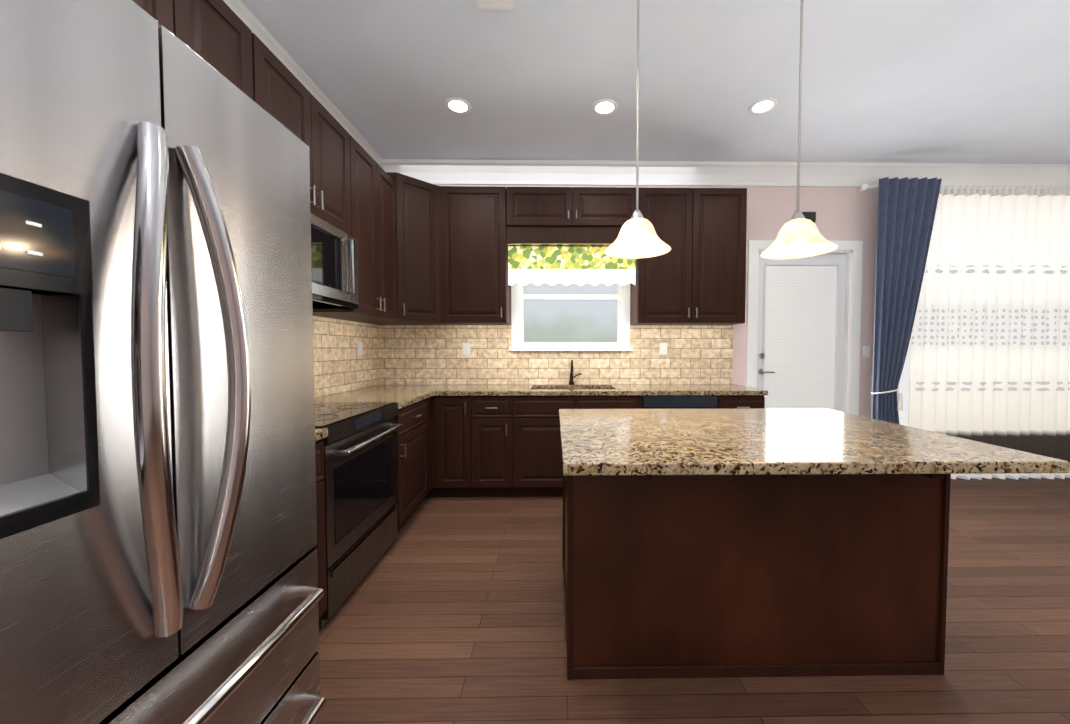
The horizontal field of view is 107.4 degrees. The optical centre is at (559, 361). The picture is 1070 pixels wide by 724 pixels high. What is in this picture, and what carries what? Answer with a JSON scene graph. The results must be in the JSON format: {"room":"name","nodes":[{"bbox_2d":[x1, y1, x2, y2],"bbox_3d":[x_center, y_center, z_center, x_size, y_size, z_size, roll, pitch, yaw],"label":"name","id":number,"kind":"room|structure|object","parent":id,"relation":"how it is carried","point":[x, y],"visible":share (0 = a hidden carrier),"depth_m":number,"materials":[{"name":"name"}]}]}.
{"room":"kitchen","nodes":[
{"label":"kitchen","id":0,"kind":"room"},
{"bbox_2d":[241,0,1069,163],"bbox_3d":[2.467,-1.846,0.284,8.650,0.100,7.410,0,2,-1],"label":"ceiling","id":1,"kind":"structure","parent":0,"point":[939,81],"depth_m":2.57,"materials":[{"name":"paint"}]},
{"bbox_2d":[445,98,470,113],"bbox_3d":[-0.748,-1.875,2.880,0.190,0.008,0.190,0,2,-1],"label":"recessed light","id":2,"kind":"object","parent":1,"relation":"in","point":[457,105],"visible":1,"depth_m":2.88,"materials":[{"name":"white paint"}]},
{"bbox_2d":[476,0,512,9],"bbox_3d":[-0.334,-1.841,1.957,0.180,0.016,0.180,0,2,-1],"label":"ceiling vent","id":3,"kind":"object","parent":1,"relation":"in","point":[497,4],"visible":1,"depth_m":2.02,"materials":[{"name":"white paint"}]},
{"bbox_2d":[592,99,617,115],"bbox_3d":[0.332,-1.876,2.896,0.190,0.008,0.190,0,2,-1],"label":"recessed light","id":4,"kind":"object","parent":1,"relation":"in","point":[604,107],"visible":1,"depth_m":2.89,"materials":[{"name":"white paint"}]},
{"bbox_2d":[604,0,670,258],"bbox_3d":[0.336,-1.161,1.689,0.288,1.356,0.288,0,2,-1],"label":"pendant light","id":5,"kind":"object","parent":1,"relation":"hanging from","point":[637,237],"visible":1,"depth_m":1.69,"materials":[{"name":"white glass"}]},
{"bbox_2d":[749,98,777,114],"bbox_3d":[1.492,-1.876,2.884,0.190,0.008,0.190,0,2,-1],"label":"recessed light","id":6,"kind":"object","parent":1,"relation":"in","point":[762,106],"visible":1,"depth_m":2.88,"materials":[{"name":"white paint"}]},
{"bbox_2d":[760,0,836,258],"bbox_3d":[1.041,-1.161,1.700,0.288,1.356,0.288,0,2,-1],"label":"pendant light","id":7,"kind":"object","parent":1,"relation":"hanging from","point":[799,235],"visible":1,"depth_m":1.70,"materials":[{"name":"white glass"}]},
{"bbox_2d":[317,477,1069,723],"bbox_3d":[2.467,1.302,0.385,8.650,0.100,7.410,0,2,-1],"label":"floor","id":8,"kind":"structure","parent":0,"point":[450,610],"depth_m":1.69,"materials":[{"name":"brown wood"}]},
{"bbox_2d":[0,0,326,723],"bbox_3d":[-1.083,0.347,0.610,1.038,1.795,0.806,0,2,-1],"label":"refrigerator","id":9,"kind":"object","parent":8,"relation":"on","point":[158,539],"visible":1,"depth_m":0.57,"materials":[{"name":"silver metal"}]},
{"bbox_2d":[313,440,326,617],"bbox_3d":[-1.375,0.774,1.549,0.698,0.880,0.355,0,2,-1],"label":"base cabinet","id":10,"kind":"object","parent":8,"relation":"on","point":[319,445],"depth_m":1.69,"materials":[{"name":"brown wood"}]},
{"bbox_2d":[315,428,327,440],"bbox_3d":[-1.365,0.319,1.363,0.712,0.038,0.697,0,2,-1],"label":"countertop","id":11,"kind":"structure","parent":10,"relation":"on","point":[320,433],"depth_m":1.67,"materials":[{"name":"beige stone"}]},
{"bbox_2d":[314,402,402,628],"bbox_3d":[-1.346,0.731,2.124,0.746,0.929,0.788,0,2,-1],"label":"range","id":12,"kind":"object","parent":8,"relation":"on","point":[360,472],"visible":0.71,"depth_m":2.02,"materials":[{"name":"black metal"}]},
{"bbox_2d":[394,396,432,528],"bbox_3d":[-1.396,0.731,2.893,0.698,0.880,0.742,0,2,-1],"label":"base cabinet","id":13,"kind":"object","parent":8,"relation":"on","point":[414,440],"depth_m":2.82,"materials":[{"name":"brown wood"}]},
{"bbox_2d":[314,388,437,408],"bbox_3d":[-1.384,0.271,2.855,0.720,0.038,0.697,0,2,-1],"label":"countertop","id":14,"kind":"structure","parent":13,"relation":"on","point":[404,395],"depth_m":2.93,"materials":[{"name":"beige stone"}]},
{"bbox_2d":[437,396,472,496],"bbox_3d":[-0.888,0.710,3.560,0.298,0.880,0.617,0,2,-1],"label":"base cabinet","id":15,"kind":"object","parent":8,"relation":"on","point":[454,413],"depth_m":3.25,"materials":[{"name":"brown wood"}]},
{"bbox_2d":[473,396,528,496],"bbox_3d":[-0.523,0.710,3.566,0.432,0.880,0.617,0,2,-1],"label":"base cabinet","id":16,"kind":"object","parent":8,"relation":"on","point":[478,446],"depth_m":3.26,"materials":[{"name":"brown wood"}]},
{"bbox_2d":[643,395,716,408],"bbox_3d":[1.003,0.712,3.556,0.620,0.875,0.649,0,2,-1],"label":"dishwasher","id":17,"kind":"object","parent":8,"relation":"on","point":[679,401],"visible":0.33,"depth_m":3.27,"materials":[{"name":"black metal"}]},
{"bbox_2d":[716,395,764,408],"bbox_3d":[1.515,0.709,3.597,0.395,0.880,0.617,0,2,-1],"label":"base cabinet","id":18,"kind":"object","parent":8,"relation":"on","point":[723,401],"depth_m":3.28,"materials":[{"name":"brown wood"}]},
{"bbox_2d":[366,384,767,395],"bbox_3d":[-0.013,0.249,3.543,3.482,0.038,0.625,0,2,-1],"label":"countertop","id":19,"kind":"structure","parent":18,"relation":"on","point":[501,389],"depth_m":3.36,"materials":[{"name":"beige stone"}]},
{"bbox_2d":[569,360,581,384],"bbox_3d":[0.151,0.100,3.751,0.128,0.244,0.179,0,2,-1],"label":"gooseneck faucet","id":20,"kind":"object","parent":19,"relation":"on","point":[571,382],"visible":0.96,"depth_m":3.80,"materials":[{"name":"brown metal"}]},
{"bbox_2d":[563,474,950,679],"bbox_3d":[0.755,0.767,1.783,1.464,0.880,0.992,0,2,-1],"label":"kitchen island","id":21,"kind":"object","parent":8,"relation":"on","point":[707,576],"visible":0.75,"depth_m":1.51,"materials":[{"name":"brown wood"}]},
{"bbox_2d":[559,408,1069,475],"bbox_3d":[0.781,0.307,1.738,1.560,0.038,1.090,0,2,-1],"label":"island countertop","id":22,"kind":"structure","parent":21,"relation":"on","point":[764,441],"depth_m":1.39,"materials":[{"name":"stone"}]},
{"bbox_2d":[386,184,1057,417],"bbox_3d":[2.411,-0.389,3.962,8.650,3.050,0.150,0,2,-1],"label":"wall","id":23,"kind":"structure","parent":0,"point":[846,214],"depth_m":3.84,"materials":[{"name":"paint"}]},
{"bbox_2d":[132,0,147,12],"bbox_3d":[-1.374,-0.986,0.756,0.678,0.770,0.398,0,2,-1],"label":"upper cabinet","id":24,"kind":"object","parent":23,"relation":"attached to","point":[143,4],"depth_m":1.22,"materials":[{"name":"brown wood"}]},
{"bbox_2d":[148,0,183,42],"bbox_3d":[-1.505,-0.829,1.149,0.428,1.110,0.349,0,2,-1],"label":"upper cabinet","id":25,"kind":"object","parent":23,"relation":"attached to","point":[169,14],"depth_m":1.30,"materials":[{"name":"brown wood"}]},
{"bbox_2d":[184,0,259,105],"bbox_3d":[-1.511,-0.840,1.498,0.428,1.110,0.349,0,2,-1],"label":"upper cabinet","id":26,"kind":"object","parent":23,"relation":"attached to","point":[212,30],"depth_m":1.52,"materials":[{"name":"brown wood"}]},
{"bbox_2d":[260,40,315,215],"bbox_3d":[-1.517,-1.089,1.865,0.428,0.635,0.394,0,2,-1],"label":"upper cabinet","id":27,"kind":"object","parent":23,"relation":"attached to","point":[282,95],"depth_m":1.90,"materials":[{"name":"brown wood"}]},
{"bbox_2d":[316,99,355,237],"bbox_3d":[-1.523,-1.102,2.259,0.428,0.635,0.394,0,2,-1],"label":"upper cabinet","id":28,"kind":"object","parent":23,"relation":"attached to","point":[335,174],"depth_m":2.28,"materials":[{"name":"brown wood"}]},
{"bbox_2d":[311,214,358,308],"bbox_3d":[-1.471,-0.541,2.081,0.520,0.435,0.782,0,2,-1],"label":"over-the-range microwave","id":29,"kind":"object","parent":28,"relation":"attached to","point":[334,257],"visible":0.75,"depth_m":2.20,"materials":[{"name":"silver metal"}]},
{"bbox_2d":[312,137,379,319],"bbox_3d":[-1.529,-0.877,2.651,0.428,1.110,0.366,0,2,-1],"label":"upper cabinet","id":30,"kind":"object","parent":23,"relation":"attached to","point":[367,169],"depth_m":2.68,"materials":[{"name":"brown wood"}]},
{"bbox_2d":[313,316,380,397],"bbox_3d":[-1.733,-0.034,2.398,0.010,0.599,2.790,0,2,-1],"label":"tile backsplash","id":31,"kind":"structure","parent":23,"relation":"attached to","point":[338,366],"depth_m":3.17,"materials":[{"name":"tile"}]},
{"bbox_2d":[358,342,362,354],"bbox_3d":[-1.738,-0.116,3.421,0.010,0.115,0.075,0,2,-1],"label":"outlet","id":32,"kind":"object","parent":31,"relation":"attached to","point":[360,348],"visible":1,"depth_m":3.41,"materials":[{"name":"white plastic"}]},
{"bbox_2d":[347,167,399,323],"bbox_3d":[-1.534,-0.889,3.016,0.428,1.110,0.366,0,2,-1],"label":"upper cabinet","id":33,"kind":"object","parent":23,"relation":"attached to","point":[389,214],"depth_m":3.06,"materials":[{"name":"brown wood"}]},
{"bbox_2d":[376,320,447,324],"bbox_3d":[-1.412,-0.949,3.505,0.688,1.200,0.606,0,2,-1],"label":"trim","id":34,"kind":"structure","parent":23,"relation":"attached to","point":[402,322],"depth_m":3.58,"materials":[{"name":"brown wood"}]},
{"bbox_2d":[392,172,443,323],"bbox_3d":[-1.198,-0.944,3.338,0.287,1.194,0.286,0,2,-1],"label":"upper cabinet","id":35,"kind":"object","parent":23,"relation":"attached to","point":[430,254],"depth_m":3.33,"materials":[{"name":"brown wood"}]},
{"bbox_2d":[440,186,511,324],"bbox_3d":[-0.773,-0.954,3.643,0.586,1.200,0.348,0,2,-1],"label":"upper cabinet","id":36,"kind":"object","parent":23,"relation":"attached to","point":[475,237],"depth_m":3.47,"materials":[{"name":"brown wood"}]},
{"bbox_2d":[381,325,732,384],"bbox_3d":[-0.026,-0.081,3.852,3.468,0.599,0.010,0,2,-1],"label":"tile backsplash","id":37,"kind":"structure","parent":23,"relation":"attached to","point":[433,354],"depth_m":3.85,"materials":[{"name":"tile"}]},
{"bbox_2d":[463,343,469,354],"bbox_3d":[-0.912,-0.129,3.826,0.075,0.115,0.010,0,2,-1],"label":"outlet","id":38,"kind":"object","parent":37,"relation":"attached to","point":[466,348],"visible":1,"depth_m":3.83,"materials":[{"name":"white plastic"}]},
{"bbox_2d":[659,343,666,354],"bbox_3d":[1.018,-0.130,3.856,0.075,0.115,0.010,0,2,-1],"label":"light switch","id":39,"kind":"object","parent":37,"relation":"attached to","point":[663,348],"visible":1,"depth_m":3.85,"materials":[{"name":"white plastic"}]},
{"bbox_2d":[509,283,632,350],"bbox_3d":[0.107,-0.626,3.874,1.200,1.030,0.160,0,2,-1],"label":"window","id":40,"kind":"structure","parent":23,"relation":"in","point":[519,297],"depth_m":3.88,"materials":[{"name":"white paint"}]},
{"bbox_2d":[508,244,635,285],"bbox_3d":[0.109,-0.880,3.555,1.162,0.372,0.024,0,2,-1],"label":"valance curtain","id":41,"kind":"object","parent":23,"relation":"attached to","point":[565,264],"visible":0.88,"depth_m":3.55,"materials":[{"name":"fabric"}]},
{"bbox_2d":[508,187,639,239],"bbox_3d":[0.107,-1.384,3.643,1.166,0.340,0.348,0,2,-1],"label":"upper cabinet","id":42,"kind":"object","parent":23,"relation":"attached to","point":[534,213],"depth_m":3.47,"materials":[{"name":"brown wood"}]},
{"bbox_2d":[223,0,1069,186],"bbox_3d":[2.467,-1.699,0.289,8.346,0.190,7.106,0,2,-1],"label":"crown molding","id":43,"kind":"structure","parent":23,"relation":"attached to","point":[622,172],"depth_m":3.76,"materials":[{"name":"white paint"}]},
{"bbox_2d":[630,187,695,324],"bbox_3d":[0.937,-0.955,3.670,0.486,1.200,0.348,0,2,-1],"label":"upper cabinet","id":44,"kind":"object","parent":23,"relation":"attached to","point":[663,292],"depth_m":3.50,"materials":[{"name":"brown wood"}]},
{"bbox_2d":[688,188,746,324],"bbox_3d":[1.423,-0.955,3.678,0.486,1.200,0.348,0,2,-1],"label":"upper cabinet","id":45,"kind":"object","parent":23,"relation":"attached to","point":[721,213],"depth_m":3.51,"materials":[{"name":"brown wood"}]},
{"bbox_2d":[757,254,845,411],"bbox_3d":[2.409,0.027,3.938,0.897,2.211,0.104,0,2,-1],"label":"patio door","id":46,"kind":"structure","parent":23,"relation":"in","point":[838,261],"depth_m":3.94,"materials":[{"name":"white paint"}]},
{"bbox_2d":[746,240,862,415],"bbox_3d":[2.409,-0.029,3.964,1.125,2.330,0.170,0,2,-1],"label":"door frame","id":47,"kind":"structure","parent":23,"relation":"attached to","point":[852,251],"depth_m":3.87,"materials":[{"name":"white paint"}]},
{"bbox_2d":[802,212,815,222],"bbox_3d":[2.423,-1.410,3.831,0.130,0.100,0.043,0,2,-1],"label":"door chime","id":48,"kind":"object","parent":23,"relation":"attached to","point":[811,216],"visible":0.54,"depth_m":3.81,"materials":[{"name":"plastic"}]},
{"bbox_2d":[862,346,869,357],"bbox_3d":[3.047,-0.102,3.901,0.075,0.115,0.010,0,2,-1],"label":"light switch","id":49,"kind":"object","parent":23,"relation":"attached to","point":[865,351],"visible":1,"depth_m":3.90,"materials":[{"name":"white plastic"}]},
{"bbox_2d":[856,184,1069,195],"bbox_3d":[4.573,-1.642,3.799,3.430,0.095,0.158,0,2,-1],"label":"curtain rod","id":50,"kind":"object","parent":23,"relation":"attached to","point":[1001,190],"visible":0.9,"depth_m":3.73,"materials":[{"name":"white metal"}]},
{"bbox_2d":[871,177,941,423],"bbox_3d":[3.227,-0.278,3.655,0.609,2.840,0.143,0,2,-1],"label":"drape","id":51,"kind":"object","parent":50,"relation":"hanging from","point":[907,207],"visible":0.85,"depth_m":3.65,"materials":[{"name":"fabric"}]},
{"bbox_2d":[908,194,1069,479],"bbox_3d":[4.814,-0.227,3.800,2.850,2.728,0.090,0,2,-1],"label":"lace curtain","id":52,"kind":"object","parent":50,"relation":"hanging from","point":[990,351],"visible":0.81,"depth_m":3.78,"materials":[{"name":"white fabric"}]},
{"label":"outside","id":53,"kind":"structure","parent":0,"visible":0},
{"bbox_2d":[524,283,616,341],"bbox_3d":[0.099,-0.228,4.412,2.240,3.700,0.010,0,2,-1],"label":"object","id":54,"kind":"structure","parent":53,"point":[570,320],"depth_m":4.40,"materials":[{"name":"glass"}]},
{"bbox_2d":[898,338,910,425],"bbox_3d":[4.731,-0.226,4.334,3.300,3.700,0.010,0,2,-1],"label":"sky","id":55,"kind":"structure","parent":53,"point":[904,390],"depth_m":4.33,"materials":[{"name":"white"}]}
]}

